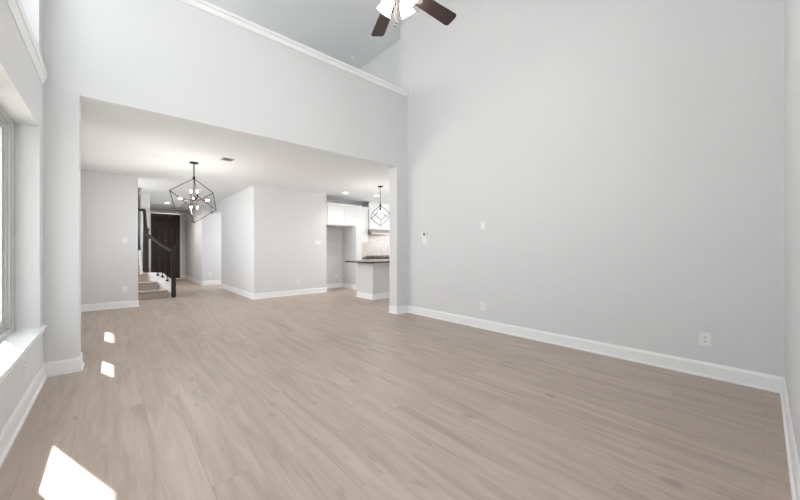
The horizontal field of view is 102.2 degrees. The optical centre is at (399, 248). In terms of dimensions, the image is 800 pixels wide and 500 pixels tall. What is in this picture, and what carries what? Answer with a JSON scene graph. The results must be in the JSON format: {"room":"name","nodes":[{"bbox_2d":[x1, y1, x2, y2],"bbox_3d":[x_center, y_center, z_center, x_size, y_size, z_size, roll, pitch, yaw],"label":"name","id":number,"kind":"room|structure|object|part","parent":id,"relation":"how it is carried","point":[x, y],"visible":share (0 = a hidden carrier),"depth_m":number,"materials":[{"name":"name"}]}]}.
{"room":"living room","nodes":[
{"label":"living room","id":0,"kind":"room"},
{"bbox_2d":[0,0,43,432],"bbox_3d":[-1.889,-1.560,1.234,0.213,5.520,4.985,0,0,-42],"label":"wall","id":1,"kind":"structure","parent":0,"point":[21,88],"depth_m":2.78,"materials":[{"name":"white paint"}]},
{"bbox_2d":[0,105,10,341],"bbox_3d":[-2.964,-0.188,2.337,0.070,1.775,0.830,0,0,-42],"label":"window","id":2,"kind":"structure","parent":1,"relation":"in","point":[5,120],"depth_m":2.60,"materials":[{"name":"grey plastic"}]},
{"bbox_2d":[11,119,14,332],"bbox_3d":[-2.275,-0.188,1.564,0.075,1.775,3.130,0,0,-42],"label":"window frame","id":3,"kind":"structure","parent":1,"relation":"attached to","point":[12,121],"depth_m":2.68,"materials":[{"name":"grey plastic"}]},
{"bbox_2d":[0,324,46,382],"bbox_3d":[-2.034,0.730,1.464,0.181,0.060,3.990,0,0,-42],"label":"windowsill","id":4,"kind":"structure","parent":1,"relation":"attached to","point":[13,347],"depth_m":2.31,"materials":[{"name":"white paint"}]},
{"bbox_2d":[22,356,24,374],"bbox_3d":[-2.718,0.840,2.334,0.008,0.115,0.075,0,0,-42],"label":"power outlet","id":5,"kind":"object","parent":1,"relation":"attached to","point":[23,358],"visible":1,"depth_m":2.31,"materials":[{"name":"white plastic"}]},
{"bbox_2d":[6,0,46,84],"bbox_3d":[-2.027,-1.570,1.457,0.183,0.140,3.970,0,0,-42],"label":"trim","id":6,"kind":"structure","parent":1,"relation":"attached to","point":[16,8],"depth_m":2.36,"materials":[{"name":"white paint"}]},
{"bbox_2d":[81,170,137,304],"bbox_3d":[-5.901,-0.155,6.409,1.085,2.710,0.120,0,0,-42],"label":"wall","id":7,"kind":"structure","parent":0,"point":[109,201],"depth_m":6.43,"materials":[{"name":"white paint"}]},
{"bbox_2d":[138,193,149,280],"bbox_3d":[-8.420,-0.155,10.477,0.200,2.710,4.350,0,0,-42],"label":"wall","id":8,"kind":"structure","parent":0,"point":[144,199],"depth_m":8.87,"materials":[{"name":"white paint"}]},
{"bbox_2d":[150,209,184,274],"bbox_3d":[-9.033,-0.155,12.975,5.120,2.710,0.200,0,0,-42],"label":"wall","id":9,"kind":"structure","parent":0,"point":[150,209],"depth_m":13.08,"materials":[{"name":"white paint"}]},
{"bbox_2d":[151,213,179,278],"bbox_3d":[-9.209,-0.095,12.702,0.927,2.570,0.134,0,0,-42],"label":"door","id":10,"kind":"structure","parent":9,"relation":"in","point":[165,228],"depth_m":12.70,"materials":[{"name":"brown wood"}]},
{"bbox_2d":[150,210,182,278],"bbox_3d":[-9.226,-0.138,12.720,1.097,2.675,0.125,0,0,-42],"label":"trim","id":11,"kind":"structure","parent":9,"relation":"attached to","point":[151,211],"depth_m":12.99,"materials":[{"name":"white paint"}]},
{"bbox_2d":[185,203,220,280],"bbox_3d":[-6.409,-0.155,12.196,2.230,2.710,4.450,0,0,-42],"label":"wall","id":12,"kind":"structure","parent":0,"point":[202,237],"depth_m":10.96,"materials":[{"name":"white paint"}]},
{"bbox_2d":[183,275,220,284],"bbox_3d":[-6.860,1.133,12.547,2.200,0.135,3.326,0,0,-42],"label":"baseboard","id":13,"kind":"structure","parent":12,"relation":"attached to","point":[194,280],"depth_m":10.94,"materials":[{"name":"white paint"}]},
{"bbox_2d":[49,88,401,211],"bbox_3d":[-3.684,-1.680,10.551,9.900,0.340,11.727,0,0,-42],"label":"ceiling","id":14,"kind":"structure","parent":0,"point":[158,149],"depth_m":5.52,"materials":[{"name":"white paint"}]},
{"bbox_2d":[169,162,215,222],"bbox_3d":[-3.605,-0.980,5.652,0.728,1.058,0.700,0,0,-42],"label":"chandelier","id":15,"kind":"object","parent":14,"relation":"hanging from","point":[194,199],"visible":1,"depth_m":5.64,"materials":[{"name":"black metal"}]},
{"bbox_3d":[-3.605,-1.346,5.652,0.040,0.272,0.040,0,0,-42],"label":"stem","id":16,"kind":"part","parent":15,"relation":"part of","materials":[{"name":"black metal"}]},
{"bbox_2d":[220,157,234,161],"bbox_3d":[-2.907,-1.506,5.443,0.180,0.008,0.200,0,0,-42],"label":"ceiling vent","id":17,"kind":"object","parent":14,"relation":"in","point":[222,158],"visible":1,"depth_m":5.44,"materials":[{"name":"grey metal"}]},
{"bbox_2d":[371,186,389,225],"bbox_3d":[-0.475,-1.030,7.802,0.486,0.958,0.480,0,0,-42],"label":"pendant","id":18,"kind":"object","parent":14,"relation":"hanging from","point":[380,187],"visible":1,"depth_m":7.79,"materials":[{"name":"black metal"}]},
{"bbox_2d":[44,0,407,362],"bbox_3d":[-1.666,-0.850,4.642,4.647,4.100,0.215,0,0,-42],"label":"wall","id":19,"kind":"structure","parent":0,"point":[176,58],"depth_m":3.68,"materials":[{"name":"white paint"}]},
{"bbox_2d":[179,0,408,97],"bbox_3d":[-1.666,-2.912,4.642,4.647,0.107,0.285,0,0,-42],"label":"trim","id":20,"kind":"structure","parent":19,"relation":"attached to","point":[205,6],"depth_m":4.54,"materials":[{"name":"white paint"}]},
{"bbox_2d":[213,185,325,293],"bbox_3d":[-4.168,-0.155,9.906,1.920,2.710,4.250,0,0,-42],"label":"wall","id":21,"kind":"structure","parent":0,"point":[269,235],"depth_m":8.33,"materials":[{"name":"white paint"}]},
{"bbox_2d":[220,283,326,298],"bbox_3d":[-3.787,1.133,9.458,1.946,0.135,3.126,0,0,-42],"label":"baseboard","id":22,"kind":"structure","parent":21,"relation":"attached to","point":[226,287],"depth_m":8.31,"materials":[{"name":"white paint"}]},
{"bbox_2d":[204,0,420,68],"bbox_3d":[-1.674,-4.420,5.123,5.700,0.200,10.515,0,0,-42],"label":"ceiling","id":23,"kind":"structure","parent":0,"point":[340,30],"depth_m":6.17,"materials":[{"name":"white paint"}]},
{"bbox_2d":[371,0,455,35],"bbox_3d":[0.015,-3.103,2.765,1.259,2.431,1.289,0,0,-42],"label":"ceiling fan","id":24,"kind":"object","parent":23,"relation":"hanging from","point":[433,8],"visible":1,"depth_m":2.99,"materials":[{"name":"brown wood"}]},
{"bbox_3d":[-0.162,-2.228,3.158,0.139,0.043,0.465,0,0,-19],"label":"blade","id":25,"kind":"part","parent":24,"relation":"part of","materials":[{"name":"brown wood"}]},
{"bbox_3d":[-0.130,-2.105,2.826,0.124,0.143,0.142,0,0,-42],"label":"lamp shade","id":26,"kind":"part","parent":24,"relation":"part of","materials":[{"name":"white glass"}]},
{"bbox_3d":[0.056,-2.105,2.859,0.142,0.143,0.125,0,0,-42],"label":"lamp shade","id":27,"kind":"part","parent":24,"relation":"part of","materials":[{"name":"white glass"}]},
{"bbox_3d":[0.088,-2.105,2.673,0.124,0.143,0.142,0,0,-42],"label":"lamp shade","id":28,"kind":"part","parent":24,"relation":"part of","materials":[{"name":"white glass"}]},
{"bbox_3d":[0.324,-2.228,3.010,0.465,0.043,0.139,0,0,-37],"label":"blade","id":29,"kind":"part","parent":24,"relation":"part of","materials":[{"name":"brown wood"}]},
{"bbox_2d":[326,199,389,283],"bbox_3d":[-0.783,-0.155,11.139,4.780,2.710,0.200,0,0,-42],"label":"wall","id":30,"kind":"structure","parent":0,"point":[333,234],"depth_m":9.92,"materials":[{"name":"white paint"}]},
{"bbox_2d":[326,283,341,288],"bbox_3d":[-1.924,1.133,9.525,0.930,0.135,0.700,0,0,-42],"label":"baseboard","id":31,"kind":"structure","parent":30,"relation":"attached to","point":[335,285],"depth_m":9.90,"materials":[{"name":"white paint"}]},
{"bbox_2d":[326,202,361,226],"bbox_3d":[-1.816,-0.980,9.596,1.175,0.620,0.733,0,0,-42],"label":"upper cabinet","id":32,"kind":"object","parent":30,"relation":"attached to","point":[337,214],"visible":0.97,"depth_m":9.30,"materials":[{"name":"white paint"}]},
{"bbox_3d":[-1.813,-0.955,9.155,0.525,0.510,0.019,0,0,-42],"label":"door","id":33,"kind":"part","parent":32,"relation":"part of","materials":[{"name":"white paint"}]},
{"bbox_3d":[-1.588,-1.260,9.339,1.175,0.060,0.046,0,0,-42],"label":"crown moulding","id":34,"kind":"part","parent":32,"relation":"part of","materials":[{"name":"white paint"}]},
{"bbox_3d":[-1.409,-0.955,9.513,0.535,0.510,0.019,0,0,-42],"label":"door","id":35,"kind":"part","parent":32,"relation":"part of","materials":[{"name":"white paint"}]},
{"bbox_2d":[360,207,368,241],"bbox_3d":[-1.323,-0.765,10.275,0.535,1.110,0.373,0,0,-42],"label":"upper cabinet","id":36,"kind":"object","parent":30,"relation":"attached to","point":[364,210],"visible":0.47,"depth_m":10.24,"materials":[{"name":"white paint"}]},
{"bbox_2d":[362,235,389,256],"bbox_3d":[-0.399,-0.090,11.339,3.340,0.740,0.011,0,0,-42],"label":"backsplash","id":37,"kind":"structure","parent":30,"relation":"attached to","point":[377,245],"depth_m":10.98,"materials":[{"name":"tile"}]},
{"bbox_2d":[362,202,389,229],"bbox_3d":[-0.755,-1.065,10.765,0.935,0.870,0.393,0,0,-42],"label":"upper cabinet","id":38,"kind":"object","parent":30,"relation":"attached to","point":[372,206],"visible":0.78,"depth_m":10.58,"materials":[{"name":"white paint"}]},
{"bbox_3d":[-0.820,-1.040,10.491,0.445,0.760,0.019,0,0,-42],"label":"door","id":39,"kind":"part","parent":38,"relation":"part of","materials":[{"name":"white paint"}]},
{"bbox_3d":[-0.640,-1.470,10.635,0.935,0.060,0.046,0,0,-42],"label":"crown moulding","id":40,"kind":"part","parent":38,"relation":"part of","materials":[{"name":"white paint"}]},
{"bbox_3d":[-0.476,-1.040,10.797,0.445,0.760,0.019,0,0,-42],"label":"door","id":41,"kind":"part","parent":38,"relation":"part of","materials":[{"name":"white paint"}]},
{"bbox_2d":[368,229,389,235],"bbox_3d":[-0.721,-0.538,10.723,0.920,0.173,0.495,0,0,-42],"label":"range hood","id":42,"kind":"object","parent":30,"relation":"attached to","point":[370,231],"visible":0.84,"depth_m":10.45,"materials":[{"name":"silver metal"}]},
{"bbox_2d":[360,39,400,87],"bbox_3d":[-1.560,-3.085,8.557,0.170,2.470,5.530,0,0,-42],"label":"wall","id":43,"kind":"structure","parent":0,"point":[386,66],"depth_m":6.95,"materials":[{"name":"white paint"}]},
{"bbox_2d":[0,278,791,499],"bbox_3d":[-2.095,1.250,8.761,9.900,0.100,16.515,0,0,-42],"label":"floor","id":44,"kind":"structure","parent":0,"point":[203,392],"depth_m":2.31,"materials":[{"name":"brown wood"}]},
{"bbox_2d":[138,208,176,299],"bbox_3d":[-7.157,0.059,8.580,1.661,2.281,3.055,0,0,-42],"label":"staircase","id":45,"kind":"structure","parent":44,"relation":"on","point":[158,285],"depth_m":8.02,"materials":[{"name":"wood"}]},
{"bbox_3d":[-6.703,-0.791,8.491,0.076,0.550,0.717,0,0,-42],"label":"handrail","id":46,"kind":"part","parent":45,"relation":"part of","materials":[{"name":"brown wood"}]},
{"bbox_3d":[-6.449,0.020,8.209,0.120,1.160,0.120,0,0,-42],"label":"newel post","id":47,"kind":"part","parent":45,"relation":"part of","materials":[{"name":"brown wood"}]},
{"bbox_3d":[-6.039,-0.151,8.090,0.797,0.494,0.070,0,0,12],"label":"handrail","id":48,"kind":"part","parent":45,"relation":"part of","materials":[{"name":"brown wood"}]},
{"bbox_3d":[-5.606,0.580,7.994,0.120,1.239,0.120,0,0,-42],"label":"newel post","id":49,"kind":"part","parent":45,"relation":"part of","materials":[{"name":"brown wood"}]},
{"bbox_2d":[342,226,361,289],"bbox_3d":[-1.482,0.266,9.862,0.231,1.868,0.778,0,0,-42],"label":"panel","id":50,"kind":"object","parent":44,"relation":"on","point":[351,236],"visible":0.95,"depth_m":9.74,"materials":[{"name":"white paint"}]},
{"bbox_3d":[-1.550,1.133,9.784,0.026,0.135,0.750,0,0,-42],"label":"baseboard","id":51,"kind":"part","parent":50,"relation":"part of","materials":[{"name":"white paint"}]},
{"bbox_2d":[356,263,389,299],"bbox_3d":[0.196,0.765,8.766,2.866,0.869,0.702,0,0,-42],"label":"kitchen island","id":52,"kind":"object","parent":44,"relation":"on","point":[373,279],"visible":0.39,"depth_m":7.78,"materials":[{"name":"white paint"}]},
{"bbox_2d":[345,259,389,262],"bbox_3d":[0.177,0.310,8.649,3.250,0.037,0.940,0,0,-42],"label":"island countertop","id":53,"kind":"structure","parent":52,"relation":"on","point":[388,260],"depth_m":7.58,"materials":[{"name":"white stone"}]},
{"bbox_3d":[0.196,1.133,8.766,2.866,0.135,0.702,0,0,-42],"label":"baseboard","id":54,"kind":"part","parent":52,"relation":"part of","materials":[{"name":"white paint"}]},
{"bbox_3d":[-0.195,0.760,11.110,3.340,0.878,0.595,0,0,-42],"label":"base cabinet","id":55,"kind":"object","parent":44,"relation":"on","visible":0},
{"bbox_2d":[362,257,389,258],"bbox_3d":[-0.182,0.297,11.095,3.340,0.044,0.635,0,0,-42],"label":"countertop","id":56,"kind":"structure","parent":55,"relation":"on","point":[362,257],"depth_m":10.21,"materials":[{"name":"brown stone"}]},
{"bbox_2d":[401,0,784,376],"bbox_3d":[1.766,-1.560,4.480,0.270,5.520,4.985,0,0,-42],"label":"wall","id":57,"kind":"structure","parent":0,"point":[622,162],"depth_m":3.65,"materials":[{"name":"white paint"}]},
{"bbox_2d":[0,300,799,499],"bbox_3d":[-1.500,1.133,4.455,4.647,0.135,8.885,0,0,-42],"label":"baseboard","id":58,"kind":"structure","parent":57,"relation":"attached to","point":[777,384],"depth_m":3.09,"materials":[{"name":"white paint"}]},
{"bbox_2d":[421,231,426,236],"bbox_3d":[0.426,-0.260,5.767,0.024,0.095,0.125,0,0,-42],"label":"thermostat","id":59,"kind":"object","parent":57,"relation":"attached to","point":[423,234],"visible":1,"depth_m":5.74,"materials":[{"name":"white plastic"}]},
{"bbox_2d":[422,237,426,243],"bbox_3d":[0.438,-0.145,5.765,0.008,0.115,0.115,0,0,-42],"label":"light switch","id":60,"kind":"object","parent":57,"relation":"attached to","point":[424,239],"visible":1,"depth_m":5.76,"materials":[{"name":"white plastic"}]},
{"bbox_2d":[480,302,484,310],"bbox_3d":[1.242,0.870,4.860,0.008,0.115,0.075,0,0,-42],"label":"power outlet","id":61,"kind":"object","parent":57,"relation":"attached to","point":[482,305],"visible":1,"depth_m":4.86,"materials":[{"name":"white plastic"}]},
{"bbox_2d":[481,221,484,228],"bbox_3d":[1.246,-0.355,4.857,0.006,0.115,0.075,0,0,-42],"label":"wall plate","id":62,"kind":"object","parent":57,"relation":"attached to","point":[482,222],"visible":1,"depth_m":4.85,"materials":[{"name":"white plastic"}]},
{"bbox_2d":[699,332,711,346],"bbox_3d":[2.865,0.848,3.032,0.008,0.125,0.085,0,0,-42],"label":"power outlet","id":63,"kind":"object","parent":57,"relation":"attached to","point":[705,339],"visible":1,"depth_m":3.03,"materials":[{"name":"white plastic"}]},
{"bbox_2d":[785,0,799,467],"bbox_3d":[1.537,-1.560,1.077,5.130,5.520,0.200,0,0,-42],"label":"wall","id":64,"kind":"structure","parent":0,"point":[792,7],"depth_m":1.88,"materials":[{"name":"white paint"}]}
]}

